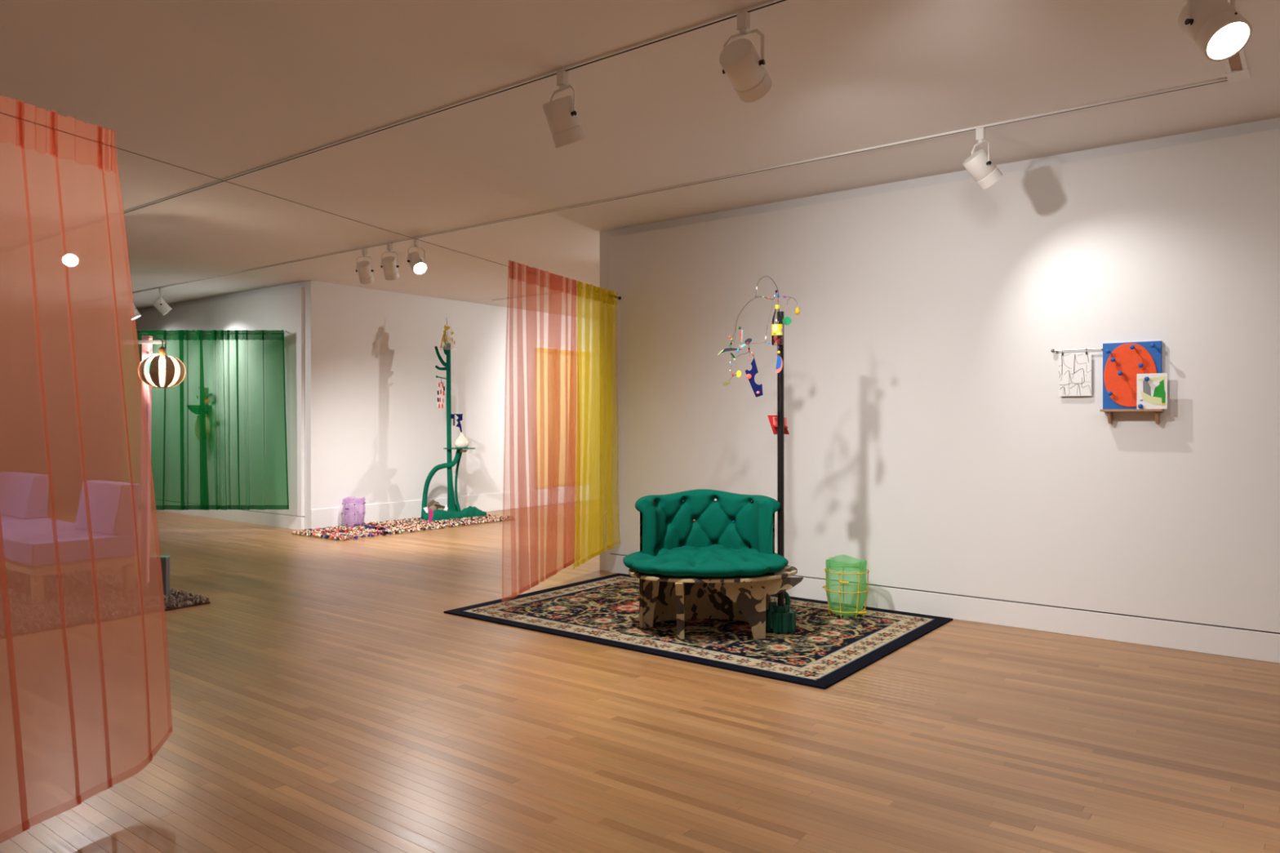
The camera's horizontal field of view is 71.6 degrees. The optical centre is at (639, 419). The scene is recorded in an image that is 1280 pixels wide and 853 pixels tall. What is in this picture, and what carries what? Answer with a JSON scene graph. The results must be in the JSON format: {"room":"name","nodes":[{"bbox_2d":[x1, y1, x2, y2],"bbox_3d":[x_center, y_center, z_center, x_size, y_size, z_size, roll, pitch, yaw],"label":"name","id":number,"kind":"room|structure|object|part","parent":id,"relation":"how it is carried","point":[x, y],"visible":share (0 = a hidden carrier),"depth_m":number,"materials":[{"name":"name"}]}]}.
{"room":"museum","nodes":[
{"label":"museum","id":0,"kind":"room"},
{"bbox_2d":[135,280,330,530],"bbox_3d":[-9.588,-0.180,16.063,13.220,3.400,0.350,0,0,38],"label":"wall","id":1,"kind":"structure","parent":0,"point":[300,361],"depth_m":12.19,"materials":[{"name":"white paint"}]},
{"bbox_2d":[188,404,208,439],"bbox_3d":[-6.564,-0.086,13.366,0.532,0.812,0.348,0,0,15],"label":"wall assemblage","id":2,"kind":"structure","parent":1,"relation":"attached to","point":[206,428],"depth_m":13.33,"materials":[{"name":"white paper"}]},
{"bbox_2d":[137,331,285,333],"bbox_3d":[-6.034,-1.185,12.089,2.485,0.070,0.270,0,0,0],"label":"curtain rod","id":3,"kind":"object","parent":1,"relation":"attached to","point":[285,331],"visible":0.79,"depth_m":11.96,"materials":[{"name":"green metal"}]},
{"bbox_2d":[136,329,284,510],"bbox_3d":[-5.854,0.004,11.945,2.244,2.423,0.106,0,0,-1],"label":"sheer curtain","id":4,"kind":"object","parent":3,"relation":"hanging from","point":[207,382],"visible":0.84,"depth_m":11.95,"materials":[{"name":"green fabric"}]},
{"bbox_2d":[155,503,304,530],"bbox_3d":[-9.739,1.411,15.990,13.070,0.178,0.050,0,0,38],"label":"baseboard","id":5,"kind":"structure","parent":1,"relation":"attached to","point":[287,522],"depth_m":12.80,"materials":[{"name":"white paint"}]},
{"bbox_2d":[330,283,599,511],"bbox_3d":[-1.882,-0.180,15.489,0.300,3.400,8.130,0,0,38],"label":"wall","id":6,"kind":"structure","parent":0,"point":[388,428],"depth_m":13.96,"materials":[{"name":"white paint"}]},
{"bbox_2d":[311,484,599,528],"bbox_3d":[-1.910,1.357,15.195,0.014,0.285,8.230,0,0,38],"label":"baseboard","id":7,"kind":"structure","parent":6,"relation":"attached to","point":[322,517],"depth_m":14.11,"materials":[{"name":"white paint"}]},
{"bbox_2d":[553,349,574,485],"bbox_3d":[-1.333,-0.038,15.866,0.059,2.416,1.442,0,0,36],"label":"painting","id":8,"kind":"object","parent":6,"relation":"hanging from","point":[553,349],"depth_m":15.66},
{"bbox_2d":[0,499,1279,852],"bbox_3d":[-4.029,1.530,9.528,30.000,0.060,20.200,0,0,38],"label":"floor","id":9,"kind":"structure","parent":0,"point":[326,697],"depth_m":4.24,"materials":[{"name":"brown wood"}]},
{"bbox_2d":[163,588,209,611],"bbox_3d":[-5.903,1.473,7.878,4.639,0.054,1.939,0,0,38],"label":"shag rug","id":10,"kind":"object","parent":9,"relation":"on","point":[175,600],"visible":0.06,"depth_m":7.19,"materials":[{"name":"fabric"}]},
{"bbox_2d":[137,335,186,457],"bbox_3d":[-4.282,0.361,7.906,0.451,2.217,0.396,0,0,38],"label":"lamp","id":11,"kind":"object","parent":10,"relation":"on","point":[160,370],"visible":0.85,"depth_m":7.89,"materials":[{"name":"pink paint"}]},
{"bbox_3d":[-4.418,0.361,7.950,0.076,2.217,0.064,0,0,0],"label":"post","id":12,"kind":"part","parent":11,"relation":"part of","materials":[{"name":"pink paint"}]},
{"bbox_3d":[-4.394,-0.688,7.890,0.346,0.030,0.030,0,0,0],"label":"arm","id":13,"kind":"part","parent":11,"relation":"part of"},
{"bbox_2d":[158,346,165,356],"bbox_3d":[-4.246,-0.605,7.890,0.059,0.091,0.059,0,0,38],"label":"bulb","id":14,"kind":"object","parent":11,"relation":"attached to","point":[162,350],"depth_m":7.87,"materials":[{"name":"yellow glass"}]},
{"bbox_3d":[-4.246,-0.505,7.890,0.077,0.108,0.077,0,0,38],"label":"bulb","id":15,"kind":"part","parent":11,"relation":"part of","materials":[{"name":"beige glass"}]},
{"bbox_2d":[160,555,169,596],"bbox_3d":[-3.995,1.319,7.386,0.137,0.361,0.060,0,0,0],"label":"panel","id":16,"kind":"object","parent":10,"relation":"on","point":[165,560],"visible":0.32,"depth_m":7.36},
{"bbox_2d":[291,514,515,541],"bbox_3d":[-3.215,1.476,12.460,1.181,0.048,3.022,0,0,38],"label":"rag rug","id":17,"kind":"object","parent":9,"relation":"on","point":[341,533],"visible":0.88,"depth_m":12.03,"materials":[{"name":"multicoloured fabric"}]},
{"bbox_2d":[338,497,365,527],"bbox_3d":[-3.916,1.267,12.170,0.337,0.406,0.330,0,0,38],"label":"waste bin","id":18,"kind":"object","parent":17,"relation":"on","point":[344,503],"visible":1,"depth_m":12.14,"materials":[{"name":"purple plastic"}]},
{"bbox_2d":[428,507,433,523],"bbox_3d":[-2.961,1.365,12.585,0.067,0.221,0.010,0,0,0],"label":"strip","id":19,"kind":"object","parent":17,"relation":"on","point":[431,513],"visible":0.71,"depth_m":12.58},
{"bbox_2d":[421,331,486,520],"bbox_3d":[-2.732,0.083,13.194,1.028,2.791,0.516,0,0,-26],"label":"tree stand","id":20,"kind":"object","parent":17,"relation":"on","point":[454,511],"visible":0.99,"depth_m":13.18,"materials":[{"name":"green paint"}]},
{"bbox_2d":[422,499,448,513],"bbox_3d":[-2.995,1.286,13.011,0.360,0.218,0.139,0,0,-17],"label":"cloth bundle","id":21,"kind":"object","parent":20,"relation":"on","point":[433,504],"visible":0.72,"depth_m":12.99,"materials":[{"name":"white fabric"}]},
{"bbox_2d":[436,377,444,408],"bbox_3d":[-2.955,-0.389,13.197,0.120,0.456,0.017,0,0,-19],"label":"printed sheet","id":22,"kind":"object","parent":20,"relation":"hanging from","point":[440,385],"visible":1,"depth_m":13.20,"materials":[{"name":"white paper"}]},
{"bbox_2d":[440,317,456,350],"bbox_3d":[-2.848,-1.271,13.180,0.233,0.490,0.140,0,0,5],"label":"ornament","id":23,"kind":"object","parent":20,"relation":"hanging from","point":[445,326],"visible":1,"depth_m":13.16,"materials":[{"name":"plastic"}]},
{"bbox_2d":[451,413,462,431],"bbox_3d":[-2.732,0.053,13.200,0.199,0.269,0.012,0,0,0],"label":"cutout","id":24,"kind":"object","parent":20,"relation":"hanging from","point":[460,415],"visible":1,"depth_m":13.20,"materials":[{"name":"blue paper"}]},
{"bbox_3d":[-2.718,0.949,13.309,0.126,1.011,0.056,0,0,20],"label":"curved leg","id":25,"kind":"part","parent":20,"relation":"part of","materials":[{"name":"green paint"}]},
{"bbox_2d":[443,447,475,448],"bbox_3d":[-2.685,0.432,13.200,0.469,0.014,0.300,0,0,0],"label":"shelf","id":26,"kind":"object","parent":20,"relation":"attached to","point":[446,447],"depth_m":13.09,"materials":[{"name":"green paint"}]},
{"bbox_2d":[454,432,469,448],"bbox_3d":[-2.647,0.312,13.200,0.216,0.225,0.216,0,0,38],"label":"ceramic vase","id":27,"kind":"object","parent":20,"relation":"on","point":[461,442],"visible":1,"depth_m":13.13,"materials":[{"name":"white ceramic"}]},
{"bbox_2d":[444,573,952,689],"bbox_3d":[0.409,1.494,6.761,3.210,0.012,2.160,0,0,38],"label":"area rug","id":28,"kind":"object","parent":9,"relation":"on","point":[824,649],"visible":0.71,"depth_m":6.27,"materials":[{"name":"multicoloured carpet"}]},
{"bbox_2d":[622,488,803,639],"bbox_3d":[0.495,1.003,6.229,1.226,0.969,0.894,0,0,-5],"label":"tufted chair","id":29,"kind":"object","parent":28,"relation":"on","point":[704,553],"visible":1,"depth_m":6.26,"materials":[{"name":"green fabric"}]},
{"bbox_3d":[0.074,1.280,6.375,0.155,0.414,0.030,0,0,0],"label":"leg","id":30,"kind":"part","parent":29,"relation":"part of","materials":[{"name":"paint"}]},
{"bbox_3d":[0.268,1.280,5.940,0.052,0.414,0.285,0,0,6],"label":"leg","id":31,"kind":"part","parent":29,"relation":"part of","materials":[{"name":"paint"}]},
{"bbox_3d":[0.466,1.280,6.490,0.933,0.414,0.299,0,0,0],"label":"panel","id":32,"kind":"part","parent":29,"relation":"part of","materials":[{"name":"paint"}]},
{"bbox_2d":[622,544,788,577],"bbox_3d":[0.456,0.972,6.201,1.144,0.143,0.844,0,0,-5],"label":"seat cushion","id":33,"kind":"object","parent":29,"relation":"on","point":[651,560],"depth_m":6.00,"materials":[{"name":"green fabric"}]},
{"bbox_3d":[0.475,0.784,6.429,1.021,0.532,0.496,0,0,0],"label":"backrest","id":34,"kind":"part","parent":29,"relation":"part of","materials":[{"name":"green fabric"}]},
{"bbox_3d":[0.782,1.280,6.031,0.656,0.414,0.022,0,0,0],"label":"leg","id":35,"kind":"part","parent":29,"relation":"part of","materials":[{"name":"paint"}]},
{"bbox_2d":[765,311,795,633],"bbox_3d":[0.993,0.365,6.264,0.208,2.246,0.212,0,0,38],"label":"pole stand","id":36,"kind":"object","parent":28,"relation":"on","point":[780,618],"visible":0.98,"depth_m":6.23,"materials":[{"name":"black paint"}]},
{"bbox_2d":[716,275,799,397],"bbox_3d":[0.815,-0.566,6.061,0.585,0.832,0.163,0,0,-7],"label":"mobile","id":37,"kind":"object","parent":36,"relation":"hanging from","point":[757,388],"visible":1,"depth_m":6.05,"materials":[{"name":"blue paint"}]},
{"bbox_2d":[771,304,782,345],"bbox_3d":[0.949,-0.651,6.140,0.078,0.279,0.078,0,0,38],"label":"plastic bottle","id":38,"kind":"object","parent":36,"relation":"attached to","point":[776,329],"visible":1,"depth_m":6.12,"materials":[{"name":"yellow plastic"}]},
{"bbox_2d":[775,345,782,373],"bbox_3d":[0.947,-0.414,6.106,0.048,0.197,0.057,0,0,-26],"label":"pendant","id":39,"kind":"object","parent":38,"relation":"hanging from","point":[779,363],"visible":1,"depth_m":6.09,"materials":[{"name":"blue plastic"}]},
{"bbox_3d":[0.983,0.038,6.304,0.163,0.137,0.048,0,0,0],"label":"red plate","id":40,"kind":"part","parent":36,"relation":"part of","materials":[{"name":"red metal"}]},
{"bbox_2d":[822,559,869,617],"bbox_3d":[1.565,1.270,6.764,0.343,0.434,0.334,0,0,-13],"label":"waste bin","id":41,"kind":"object","parent":28,"relation":"on","point":[864,562],"visible":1,"depth_m":6.72,"materials":[{"name":"green plastic"}]},
{"bbox_2d":[0,0,1279,319],"bbox_3d":[-4.029,-1.970,9.528,30.000,0.200,20.200,0,0,38],"label":"ceiling","id":42,"kind":"structure","parent":0,"point":[220,89],"depth_m":5.31,"materials":[{"name":"white paint"}]},
{"bbox_2d":[123,0,791,213],"bbox_3d":[-4.125,-1.864,7.597,18.200,0.012,0.038,0,0,38],"label":"track","id":43,"kind":"object","parent":42,"relation":"attached to","point":[769,3],"visible":1,"depth_m":5.01,"materials":[{"name":"white metal"}]},
{"bbox_2d":[542,70,585,148],"bbox_3d":[-0.407,-1.655,4.754,0.207,0.404,0.246,0,0,38],"label":"track spotlight","id":44,"kind":"object","parent":43,"relation":"hanging from","point":[561,113],"visible":1,"depth_m":4.69,"materials":[{"name":"white metal"}]},
{"bbox_3d":[-0.349,-1.613,4.681,0.022,0.024,0.023,0,0,45],"label":"pivot knob","id":45,"kind":"part","parent":44,"relation":"part of","materials":[{"name":"black paint"}]},
{"bbox_2d":[719,10,772,102],"bbox_3d":[0.486,-1.668,4.080,0.207,0.380,0.278,0,0,38],"label":"track spotlight","id":46,"kind":"object","parent":43,"relation":"hanging from","point":[740,60],"visible":1,"depth_m":4.03,"materials":[{"name":"white metal"}]},
{"bbox_3d":[0.550,-1.613,4.013,0.022,0.024,0.023,0,0,33],"label":"pivot knob","id":47,"kind":"part","parent":46,"relation":"part of","materials":[{"name":"black paint"}]},
{"bbox_2d":[491,287,599,300],"bbox_3d":[0.900,-1.864,11.428,8.100,0.012,0.038,0,0,38],"label":"track","id":48,"kind":"object","parent":42,"relation":"attached to","point":[593,287],"visible":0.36,"depth_m":13.18,"materials":[{"name":"white metal"}]},
{"bbox_2d":[132,77,1227,293],"bbox_3d":[-3.356,-1.864,9.919,16.590,0.012,0.038,0,0,38],"label":"track","id":49,"kind":"object","parent":42,"relation":"attached to","point":[1224,79],"visible":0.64,"depth_m":6.44,"materials":[{"name":"white metal"}]},
{"bbox_2d":[132,293,141,319],"bbox_3d":[-7.503,-1.662,13.119,0.198,0.391,0.222,0,0,38],"label":"track spotlight","id":50,"kind":"object","parent":49,"relation":"hanging from","point":[137,314],"visible":0.3,"depth_m":13.10,"materials":[{"name":"white metal"}]},
{"bbox_2d":[152,287,172,315],"bbox_3d":[-6.748,-1.663,12.543,0.199,0.389,0.242,0,0,38],"label":"track spotlight","id":51,"kind":"object","parent":49,"relation":"hanging from","point":[160,304],"visible":1,"depth_m":12.49,"materials":[{"name":"white metal"}]},
{"bbox_2d":[355,248,373,284],"bbox_3d":[-2.987,-1.663,9.651,0.212,0.390,0.231,0,0,38],"label":"track spotlight","id":52,"kind":"object","parent":49,"relation":"hanging from","point":[364,270],"visible":1,"depth_m":9.61,"materials":[{"name":"white metal"}]},
{"bbox_2d":[380,243,399,280],"bbox_3d":[-2.638,-1.662,9.382,0.207,0.390,0.230,0,0,38],"label":"track spotlight","id":53,"kind":"object","parent":49,"relation":"hanging from","point":[388,264],"visible":1,"depth_m":9.34,"materials":[{"name":"white metal"}]},
{"bbox_2d":[407,237,427,275],"bbox_3d":[-2.278,-1.666,9.087,0.253,0.382,0.196,0,0,38],"label":"track spotlight","id":54,"kind":"object","parent":49,"relation":"hanging from","point":[418,264],"visible":1,"depth_m":9.04,"materials":[{"name":"white metal"}]},
{"bbox_2d":[963,127,1003,190],"bbox_3d":[2.190,-1.664,5.669,0.248,0.388,0.191,0,0,-1],"label":"track spotlight","id":55,"kind":"object","parent":49,"relation":"hanging from","point":[980,165],"visible":1,"depth_m":5.62,"materials":[{"name":"white metal"}]},
{"bbox_2d":[1223,0,1250,82],"bbox_3d":[2.597,-1.863,3.970,0.100,0.014,2.260,0,0,38],"label":"track","id":56,"kind":"object","parent":42,"relation":"attached to","point":[1237,68],"visible":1,"depth_m":4.71,"materials":[{"name":"white metal"}]},
{"bbox_2d":[1177,0,1252,62],"bbox_3d":[2.328,-1.652,3.597,0.214,0.411,0.281,0,0,-18],"label":"track spotlight","id":57,"kind":"object","parent":56,"relation":"hanging from","point":[1220,32],"visible":1,"depth_m":3.54,"materials":[{"name":"white metal"}]},
{"bbox_3d":[2.228,-1.613,3.601,0.022,0.024,0.023,0,0,-7],"label":"pivot knob","id":58,"kind":"part","parent":57,"relation":"part of","materials":[{"name":"black paint"}]},
{"bbox_2d":[600,117,1279,634],"bbox_3d":[4.316,-0.180,5.379,11.710,3.400,0.350,0,0,38],"label":"wall","id":59,"kind":"structure","parent":0,"point":[932,442],"depth_m":6.51,"materials":[{"name":"white paint"}]},
{"bbox_2d":[0,111,621,299],"bbox_3d":[-1.647,-1.093,4.558,0.036,0.202,8.650,0,0,20],"label":"wire","id":60,"kind":"object","parent":59,"relation":"attached to","point":[611,295],"visible":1,"depth_m":4.32,"materials":[{"name":"black paint"}]},
{"bbox_2d":[0,95,171,843],"bbox_3d":[-2.204,0.177,2.950,0.073,2.600,1.560,0,0,21],"label":"sheer curtain","id":61,"kind":"object","parent":60,"relation":"hanging from","point":[85,695],"visible":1,"depth_m":3.26,"materials":[{"name":"orange fabric"}]},
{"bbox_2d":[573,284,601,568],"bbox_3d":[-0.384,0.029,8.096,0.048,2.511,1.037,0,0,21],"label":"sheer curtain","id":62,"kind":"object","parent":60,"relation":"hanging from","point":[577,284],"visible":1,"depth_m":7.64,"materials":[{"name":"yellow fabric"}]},
{"bbox_2d":[608,554,1279,663],"bbox_3d":[4.288,1.411,5.211,11.550,0.178,0.050,0,0,38],"label":"baseboard","id":63,"kind":"structure","parent":59,"relation":"attached to","point":[1214,640],"depth_m":6.24,"materials":[{"name":"white paint"}]},
{"bbox_2d":[1058,348,1091,395],"bbox_3d":[3.000,-0.326,6.127,0.208,0.328,0.019,0,0,38],"label":"line drawing","id":64,"kind":"object","parent":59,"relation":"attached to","point":[1074,370],"visible":1,"depth_m":6.13,"materials":[{"name":"white paper"}]},
{"bbox_2d":[1050,347,1102,352],"bbox_3d":[3.017,-0.480,6.127,0.333,0.026,0.048,0,0,38],"label":"rod","id":65,"kind":"object","parent":59,"relation":"attached to","point":[1051,350],"visible":1,"depth_m":6.12,"materials":[{"name":"metal"}]},
{"bbox_2d":[1099,408,1164,423],"bbox_3d":[3.262,-0.019,5.887,0.361,0.096,0.130,0,0,38],"label":"wall shelf","id":66,"kind":"object","parent":59,"relation":"attached to","point":[1109,411],"visible":1,"depth_m":5.83,"materials":[{"name":"brown wood"}]},
{"bbox_2d":[1102,340,1162,408],"bbox_3d":[3.248,-0.292,5.880,0.345,0.449,0.154,0,0,38],"label":"painting","id":67,"kind":"object","parent":66,"relation":"on","point":[1122,362],"visible":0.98,"depth_m":5.91,"materials":[{"name":"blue paint"}]},
{"bbox_3d":[3.294,-0.356,5.840,0.031,0.031,0.030,0,0,38],"label":"knob","id":68,"kind":"part","parent":67,"relation":"part of","materials":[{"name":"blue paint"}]},
{"bbox_3d":[3.328,-0.480,5.761,0.031,0.031,0.030,0,0,38],"label":"knob","id":69,"kind":"part","parent":67,"relation":"part of","materials":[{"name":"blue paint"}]},
{"bbox_2d":[1136,373,1167,408],"bbox_3d":[3.320,-0.184,5.764,0.173,0.232,0.053,0,0,38],"label":"picture","id":70,"kind":"object","parent":66,"relation":"on","point":[1152,388],"visible":1,"depth_m":5.78,"materials":[{"name":"white paper"}]},
{"bbox_3d":[3.270,-0.086,5.801,0.031,0.031,0.030,0,0,38],"label":"knob","id":71,"kind":"part","parent":70,"relation":"part of","materials":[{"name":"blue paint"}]},
{"bbox_3d":[3.293,-0.263,5.770,0.031,0.031,0.030,0,0,38],"label":"knob","id":72,"kind":"part","parent":70,"relation":"part of","materials":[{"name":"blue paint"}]}
]}

